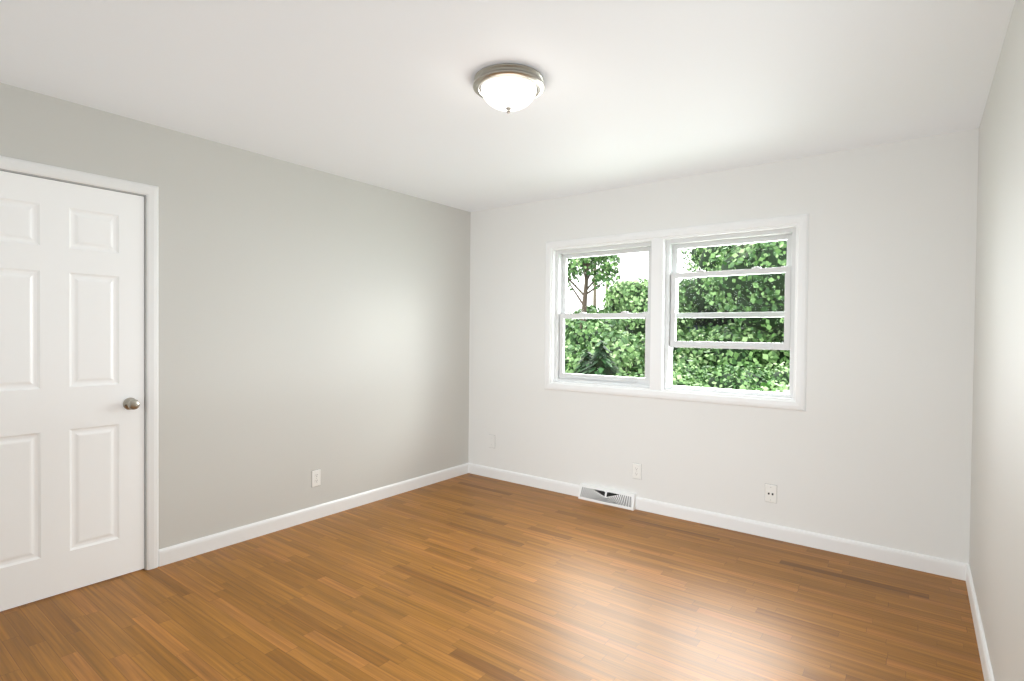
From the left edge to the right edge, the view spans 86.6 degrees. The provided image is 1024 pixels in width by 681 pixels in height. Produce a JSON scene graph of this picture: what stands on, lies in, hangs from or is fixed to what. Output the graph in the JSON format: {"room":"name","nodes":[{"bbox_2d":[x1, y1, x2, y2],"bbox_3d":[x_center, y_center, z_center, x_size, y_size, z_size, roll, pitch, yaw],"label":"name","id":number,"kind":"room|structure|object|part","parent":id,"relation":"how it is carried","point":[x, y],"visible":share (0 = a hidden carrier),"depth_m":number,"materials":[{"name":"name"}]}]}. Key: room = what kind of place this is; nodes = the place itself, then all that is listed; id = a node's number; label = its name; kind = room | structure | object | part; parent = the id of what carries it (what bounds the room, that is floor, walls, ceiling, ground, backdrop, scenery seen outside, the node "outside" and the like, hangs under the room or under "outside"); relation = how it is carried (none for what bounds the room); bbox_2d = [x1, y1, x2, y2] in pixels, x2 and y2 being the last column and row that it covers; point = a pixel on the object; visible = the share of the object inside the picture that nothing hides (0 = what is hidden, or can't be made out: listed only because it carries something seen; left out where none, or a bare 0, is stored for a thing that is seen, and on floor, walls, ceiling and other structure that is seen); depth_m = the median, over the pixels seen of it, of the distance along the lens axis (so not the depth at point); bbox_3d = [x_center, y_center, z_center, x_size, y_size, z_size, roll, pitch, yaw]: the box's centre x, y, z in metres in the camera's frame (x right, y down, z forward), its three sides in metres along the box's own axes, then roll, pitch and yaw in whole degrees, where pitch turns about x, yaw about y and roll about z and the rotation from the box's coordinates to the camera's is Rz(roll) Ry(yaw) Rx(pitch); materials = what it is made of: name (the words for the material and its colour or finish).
{"room":"empty bedroom","nodes":[
{"label":"empty bedroom","id":0,"kind":"room"},
{"bbox_2d":[0,83,470,548],"bbox_3d":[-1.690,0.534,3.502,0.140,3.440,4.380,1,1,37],"label":"wall","id":1,"kind":"structure","parent":0,"point":[310,320],"depth_m":3.58,"materials":[{"name":"paint"}]},
{"bbox_2d":[0,171,143,611],"bbox_3d":[-2.222,0.237,2.648,0.106,2.032,0.762,1,1,37],"label":"door","id":2,"kind":"structure","parent":1,"relation":"in","point":[71,386],"depth_m":2.70,"materials":[{"name":"paint"}]},
{"bbox_3d":[-2.020,0.340,2.891,0.070,0.066,0.066,1,1,37],"label":"knob","id":3,"kind":"part","parent":2,"relation":"part of","materials":[{"name":"grey metal"}]},
{"bbox_2d":[0,156,158,569],"bbox_3d":[-2.280,0.207,2.692,0.157,2.107,0.896,1,1,37],"label":"door frame","id":4,"kind":"structure","parent":1,"relation":"attached to","point":[151,192],"depth_m":2.97,"materials":[{"name":"paint"}]},
{"bbox_2d":[159,463,466,566],"bbox_3d":[-1.191,1.204,4.058,0.014,0.092,2.583,1,1,37],"label":"baseboard","id":5,"kind":"structure","parent":1,"relation":"attached to","point":[185,550],"depth_m":3.67,"materials":[{"name":"paint"}]},
{"bbox_2d":[311,469,320,487],"bbox_3d":[-1.373,0.967,3.814,0.008,0.118,0.072,1,1,37],"label":"outlet","id":6,"kind":"object","parent":1,"relation":"attached to","point":[316,477],"visible":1,"depth_m":3.81,"materials":[{"name":"white plastic"}]},
{"bbox_2d":[0,473,983,680],"bbox_3d":[-0.198,1.345,2.389,3.890,0.120,4.380,1,1,37],"label":"floor","id":7,"kind":"structure","parent":0,"point":[469,577],"depth_m":2.60,"materials":[{"name":"brown wood"}]},
{"bbox_2d":[0,0,1014,211],"bbox_3d":[-0.173,-1.215,2.350,3.890,0.120,4.380,1,1,37],"label":"ceiling","id":8,"kind":"structure","parent":0,"point":[381,93],"depth_m":2.39,"materials":[{"name":"paint"}]},
{"bbox_2d":[473,63,544,113],"bbox_3d":[-0.014,-1.080,2.407,0.318,0.148,0.318,1,1,37],"label":"ceiling light","id":9,"kind":"object","parent":8,"relation":"attached to","point":[508,88],"visible":1,"depth_m":2.32,"materials":[{"name":"white glass"}]},
{"bbox_2d":[468,128,978,563],"bbox_3d":[1.087,0.052,4.066,3.610,2.440,0.140,1,1,37],"label":"wall","id":10,"kind":"structure","parent":0,"point":[872,444],"depth_m":3.37,"materials":[{"name":"paint"}]},
{"bbox_2d":[555,241,651,387],"bbox_3d":[0.735,-0.199,4.345,0.864,1.096,0.088,1,1,37],"label":"window","id":11,"kind":"structure","parent":10,"relation":"in","point":[562,266],"depth_m":4.38,"materials":[{"name":"white plastic"}]},
{"bbox_2d":[578,483,636,510],"bbox_3d":[0.734,1.209,4.216,0.470,0.114,0.058,1,1,37],"label":"air vent","id":12,"kind":"object","parent":10,"relation":"in","point":[609,496],"visible":1,"depth_m":4.19,"materials":[{"name":"white metal"}]},
{"bbox_2d":[632,463,640,479],"bbox_3d":[0.939,0.985,4.092,0.072,0.118,0.008,1,1,37],"label":"outlet","id":13,"kind":"object","parent":10,"relation":"attached to","point":[636,470],"visible":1,"depth_m":4.09,"materials":[{"name":"white plastic"}]},
{"bbox_2d":[544,213,808,411],"bbox_3d":[1.101,-0.191,4.039,1.962,1.240,0.152,1,1,37],"label":"window","id":14,"kind":"structure","parent":10,"relation":"in","point":[673,275],"depth_m":3.83,"materials":[{"name":"white plastic"}]},
{"bbox_2d":[467,463,962,578],"bbox_3d":[1.013,1.226,4.034,3.570,0.092,0.014,1,1,37],"label":"baseboard","id":15,"kind":"structure","parent":10,"relation":"attached to","point":[853,548],"depth_m":3.52,"materials":[{"name":"paint"}]},
{"bbox_2d":[765,484,776,502],"bbox_3d":[1.683,0.996,3.533,0.072,0.118,0.007,1,1,37],"label":"electrical outlet","id":16,"kind":"object","parent":10,"relation":"attached to","point":[771,493],"visible":1,"depth_m":3.53,"materials":[{"name":"white plastic"}]},
{"bbox_2d":[969,0,1023,680],"bbox_3d":[1.314,0.097,1.245,0.140,2.440,4.380,1,1,37],"label":"wall","id":17,"kind":"structure","parent":0,"point":[996,556],"depth_m":1.95,"materials":[{"name":"paint"}]},
{"bbox_2d":[959,563,994,680],"bbox_3d":[1.241,1.269,1.309,0.014,0.092,4.100,1,1,37],"label":"baseboard","id":18,"kind":"structure","parent":17,"relation":"attached to","point":[980,636],"depth_m":2.35,"materials":[{"name":"paint"}]},
{"label":"outside","id":19,"kind":"structure","parent":0,"visible":0},
{"bbox_3d":[17.399,2.147,45.551,100.000,0.300,85.740,1,1,37],"label":"ground","id":20,"kind":"structure","parent":19,"visible":0},
{"bbox_2d":[565,331,573,352],"bbox_3d":[0.559,0.866,17.792,3.531,2.749,3.163,1,1,37],"label":"hedge","id":21,"kind":"object","parent":20,"relation":"on","point":[566,344],"depth_m":17.12,"materials":[{"name":"green plant"}]},
{"bbox_2d":[565,313,574,334],"bbox_3d":[2.777,0.290,31.983,6.351,3.907,6.805,1,1,37],"label":"tree","id":22,"kind":"object","parent":20,"relation":"on","point":[567,323],"depth_m":29.06,"materials":[{"name":"green plant"}]},
{"bbox_2d":[574,349,593,373],"bbox_3d":[2.092,1.256,15.005,2.212,2.117,2.367,1,1,37],"label":"conifer","id":23,"kind":"object","parent":20,"relation":"on","point":[585,355],"depth_m":14.89,"materials":[{"name":"green plant"}]},
{"bbox_2d":[565,320,616,352],"bbox_3d":[2.504,0.849,17.376,3.885,2.998,3.995,1,1,37],"label":"hedge","id":24,"kind":"object","parent":20,"relation":"on","point":[588,335],"depth_m":17.29,"materials":[{"name":"green plant"}]},
{"bbox_2d":[568,305,618,335],"bbox_3d":[4.821,0.214,27.373,5.755,4.054,5.315,1,1,37],"label":"tree","id":25,"kind":"object","parent":20,"relation":"on","point":[607,322],"depth_m":26.79,"materials":[{"name":"green plant"}]},
{"bbox_2d":[567,255,621,328],"bbox_3d":[2.890,-1.653,24.090,4.313,7.703,2.438,1,1,37],"label":"tree","id":26,"kind":"object","parent":20,"relation":"on","point":[588,266],"depth_m":23.50,"materials":[{"name":"green plant"}]},
{"bbox_2d":[582,340,623,375],"bbox_3d":[2.286,1.157,14.047,2.466,2.350,2.536,1,1,37],"label":"conifer","id":27,"kind":"object","parent":20,"relation":"on","point":[601,362],"depth_m":13.82,"materials":[{"name":"green plant"}]},
{"bbox_2d":[564,330,644,376],"bbox_3d":[2.638,1.000,16.350,3.847,2.643,3.386,1,1,37],"label":"hedge","id":28,"kind":"object","parent":20,"relation":"on","point":[628,353],"depth_m":15.39,"materials":[{"name":"green plant"}]},
{"bbox_2d":[611,371,643,377],"bbox_3d":[1.933,1.474,8.948,1.544,1.948,2.120,1,1,37],"label":"shrub","id":29,"kind":"object","parent":20,"relation":"on","point":[624,375],"depth_m":8.89,"materials":[{"name":"green plant"}]},
{"bbox_2d":[602,278,680,337],"bbox_3d":[4.939,-0.075,21.043,3.117,4.650,3.536,1,1,37],"label":"tree","id":30,"kind":"object","parent":20,"relation":"on","point":[628,296],"depth_m":20.17,"materials":[{"name":"green plant"}]},
{"bbox_2d":[615,295,697,334],"bbox_3d":[6.092,0.126,22.923,3.336,4.214,3.286,1,1,37],"label":"tree","id":31,"kind":"object","parent":20,"relation":"on","point":[684,323],"depth_m":22.11,"materials":[{"name":"green plant"}]},
{"bbox_2d":[642,361,705,383],"bbox_3d":[2.382,1.310,9.624,2.128,1.900,2.057,1,1,37],"label":"shrub","id":32,"kind":"object","parent":20,"relation":"on","point":[680,366],"visible":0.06,"depth_m":9.41,"materials":[{"name":"green plant"}]},
{"bbox_2d":[632,333,719,367],"bbox_3d":[5.208,1.067,16.543,3.839,2.802,3.413,1,1,37],"label":"hedge","id":33,"kind":"object","parent":20,"relation":"on","point":[703,361],"visible":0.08,"depth_m":15.98,"materials":[{"name":"green plant"}]},
{"bbox_2d":[636,337,721,378],"bbox_3d":[4.645,1.091,16.474,3.660,2.565,3.979,1,1,37],"label":"hedge","id":34,"kind":"object","parent":20,"relation":"on","point":[686,359],"visible":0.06,"depth_m":15.52,"materials":[{"name":"green plant"}]},
{"bbox_2d":[676,329,689,348],"bbox_3d":[4.826,0.922,19.428,2.846,2.946,4.023,1,1,37],"label":"hedge","id":35,"kind":"object","parent":20,"relation":"on","point":[679,333],"depth_m":18.97,"materials":[{"name":"green plant"}]},
{"bbox_2d":[672,370,696,386],"bbox_3d":[2.070,1.369,6.824,1.572,2.011,1.600,1,1,37],"label":"shrub","id":36,"kind":"object","parent":20,"relation":"on","point":[678,379],"visible":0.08,"depth_m":6.73,"materials":[{"name":"green plant"}]},
{"bbox_2d":[678,279,691,296],"bbox_3d":[9.225,-0.381,26.467,4.848,5.179,4.705,1,1,37],"label":"tree","id":37,"kind":"object","parent":20,"relation":"on","point":[682,283],"depth_m":26.02,"materials":[{"name":"green plant"}]},
{"bbox_2d":[674,363,709,382],"bbox_3d":[3.450,1.344,9.729,2.501,1.873,2.505,1,1,37],"label":"shrub","id":38,"kind":"object","parent":20,"relation":"on","point":[698,370],"visible":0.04,"depth_m":9.75,"materials":[{"name":"green plant"}]},
{"bbox_2d":[682,325,713,340],"bbox_3d":[6.836,0.961,20.216,3.710,3.052,3.618,1,1,37],"label":"hedge","id":39,"kind":"object","parent":20,"relation":"on","point":[690,334],"depth_m":19.67,"materials":[{"name":"green plant"}]},
{"bbox_2d":[687,381,710,387],"bbox_3d":[2.301,1.475,6.634,1.255,1.950,1.736,1,1,37],"label":"shrub","id":40,"kind":"object","parent":20,"relation":"on","point":[699,385],"depth_m":6.60,"materials":[{"name":"green plant"}]},
{"bbox_2d":[678,247,744,328],"bbox_3d":[10.388,-2.552,23.648,6.487,9.629,6.208,1,1,37],"label":"tree","id":41,"kind":"object","parent":20,"relation":"on","point":[695,290],"depth_m":22.73,"materials":[{"name":"green plant"}]},
{"bbox_2d":[686,325,741,331],"bbox_3d":[8.907,0.802,23.414,7.800,2.900,6.800,1,1,37],"label":"house","id":42,"kind":"structure","parent":20,"relation":"on","point":[695,326],"depth_m":23.75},
{"bbox_2d":[683,244,755,330],"bbox_3d":[11.057,-1.845,21.900,7.673,8.281,6.550,1,1,37],"label":"tree","id":43,"kind":"object","parent":20,"relation":"on","point":[705,256],"depth_m":21.99,"materials":[{"name":"green plant"}]},
{"bbox_2d":[682,364,757,389],"bbox_3d":[3.066,1.252,8.019,2.040,1.798,1.625,1,1,37],"label":"shrub","id":44,"kind":"object","parent":20,"relation":"on","point":[717,379],"visible":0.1,"depth_m":7.90,"materials":[{"name":"green plant"}]},
{"bbox_2d":[729,371,739,389],"bbox_3d":[2.700,1.401,6.629,0.701,2.095,0.737,1,1,37],"label":"arborvitae","id":45,"kind":"object","parent":20,"relation":"on","point":[734,384],"visible":0.02,"depth_m":6.59,"materials":[{"name":"green plant"}]},
{"bbox_2d":[692,322,787,376],"bbox_3d":[6.618,0.986,16.169,2.967,3.093,3.194,1,1,37],"label":"hedge","id":46,"kind":"object","parent":20,"relation":"on","point":[738,357],"visible":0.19,"depth_m":15.30,"materials":[{"name":"green plant"}]},
{"bbox_2d":[701,240,786,342],"bbox_3d":[8.086,-0.694,15.249,5.042,6.126,5.544,1,1,37],"label":"tree","id":47,"kind":"object","parent":20,"relation":"on","point":[762,262],"depth_m":14.40,"materials":[{"name":"green plant"}]},
{"bbox_2d":[728,364,780,391],"bbox_3d":[3.813,1.409,8.529,1.955,2.056,1.793,1,1,37],"label":"shrub","id":48,"kind":"object","parent":20,"relation":"on","point":[758,378],"visible":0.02,"depth_m":8.66,"materials":[{"name":"green plant"}]},
{"bbox_2d":[738,380,788,392],"bbox_3d":[2.687,1.451,5.876,1.429,2.071,1.215,1,1,37],"label":"shrub","id":49,"kind":"object","parent":20,"relation":"on","point":[783,388],"depth_m":5.72,"materials":[{"name":"green plant"}]},
{"bbox_2d":[759,340,789,376],"bbox_3d":[9.048,1.207,15.858,3.604,2.549,3.442,1,1,37],"label":"hedge","id":50,"kind":"object","parent":20,"relation":"on","point":[783,356],"visible":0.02,"depth_m":15.20,"materials":[{"name":"green plant"}]},
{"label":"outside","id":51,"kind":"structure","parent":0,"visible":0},
{"bbox_2d":[757,362,789,389],"bbox_3d":[4.526,1.281,8.824,1.931,1.864,2.152,1,1,37],"label":"shrub","id":52,"kind":"object","parent":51,"point":[783,375],"visible":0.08,"depth_m":8.94,"materials":[{"name":"green plant"}]}
]}

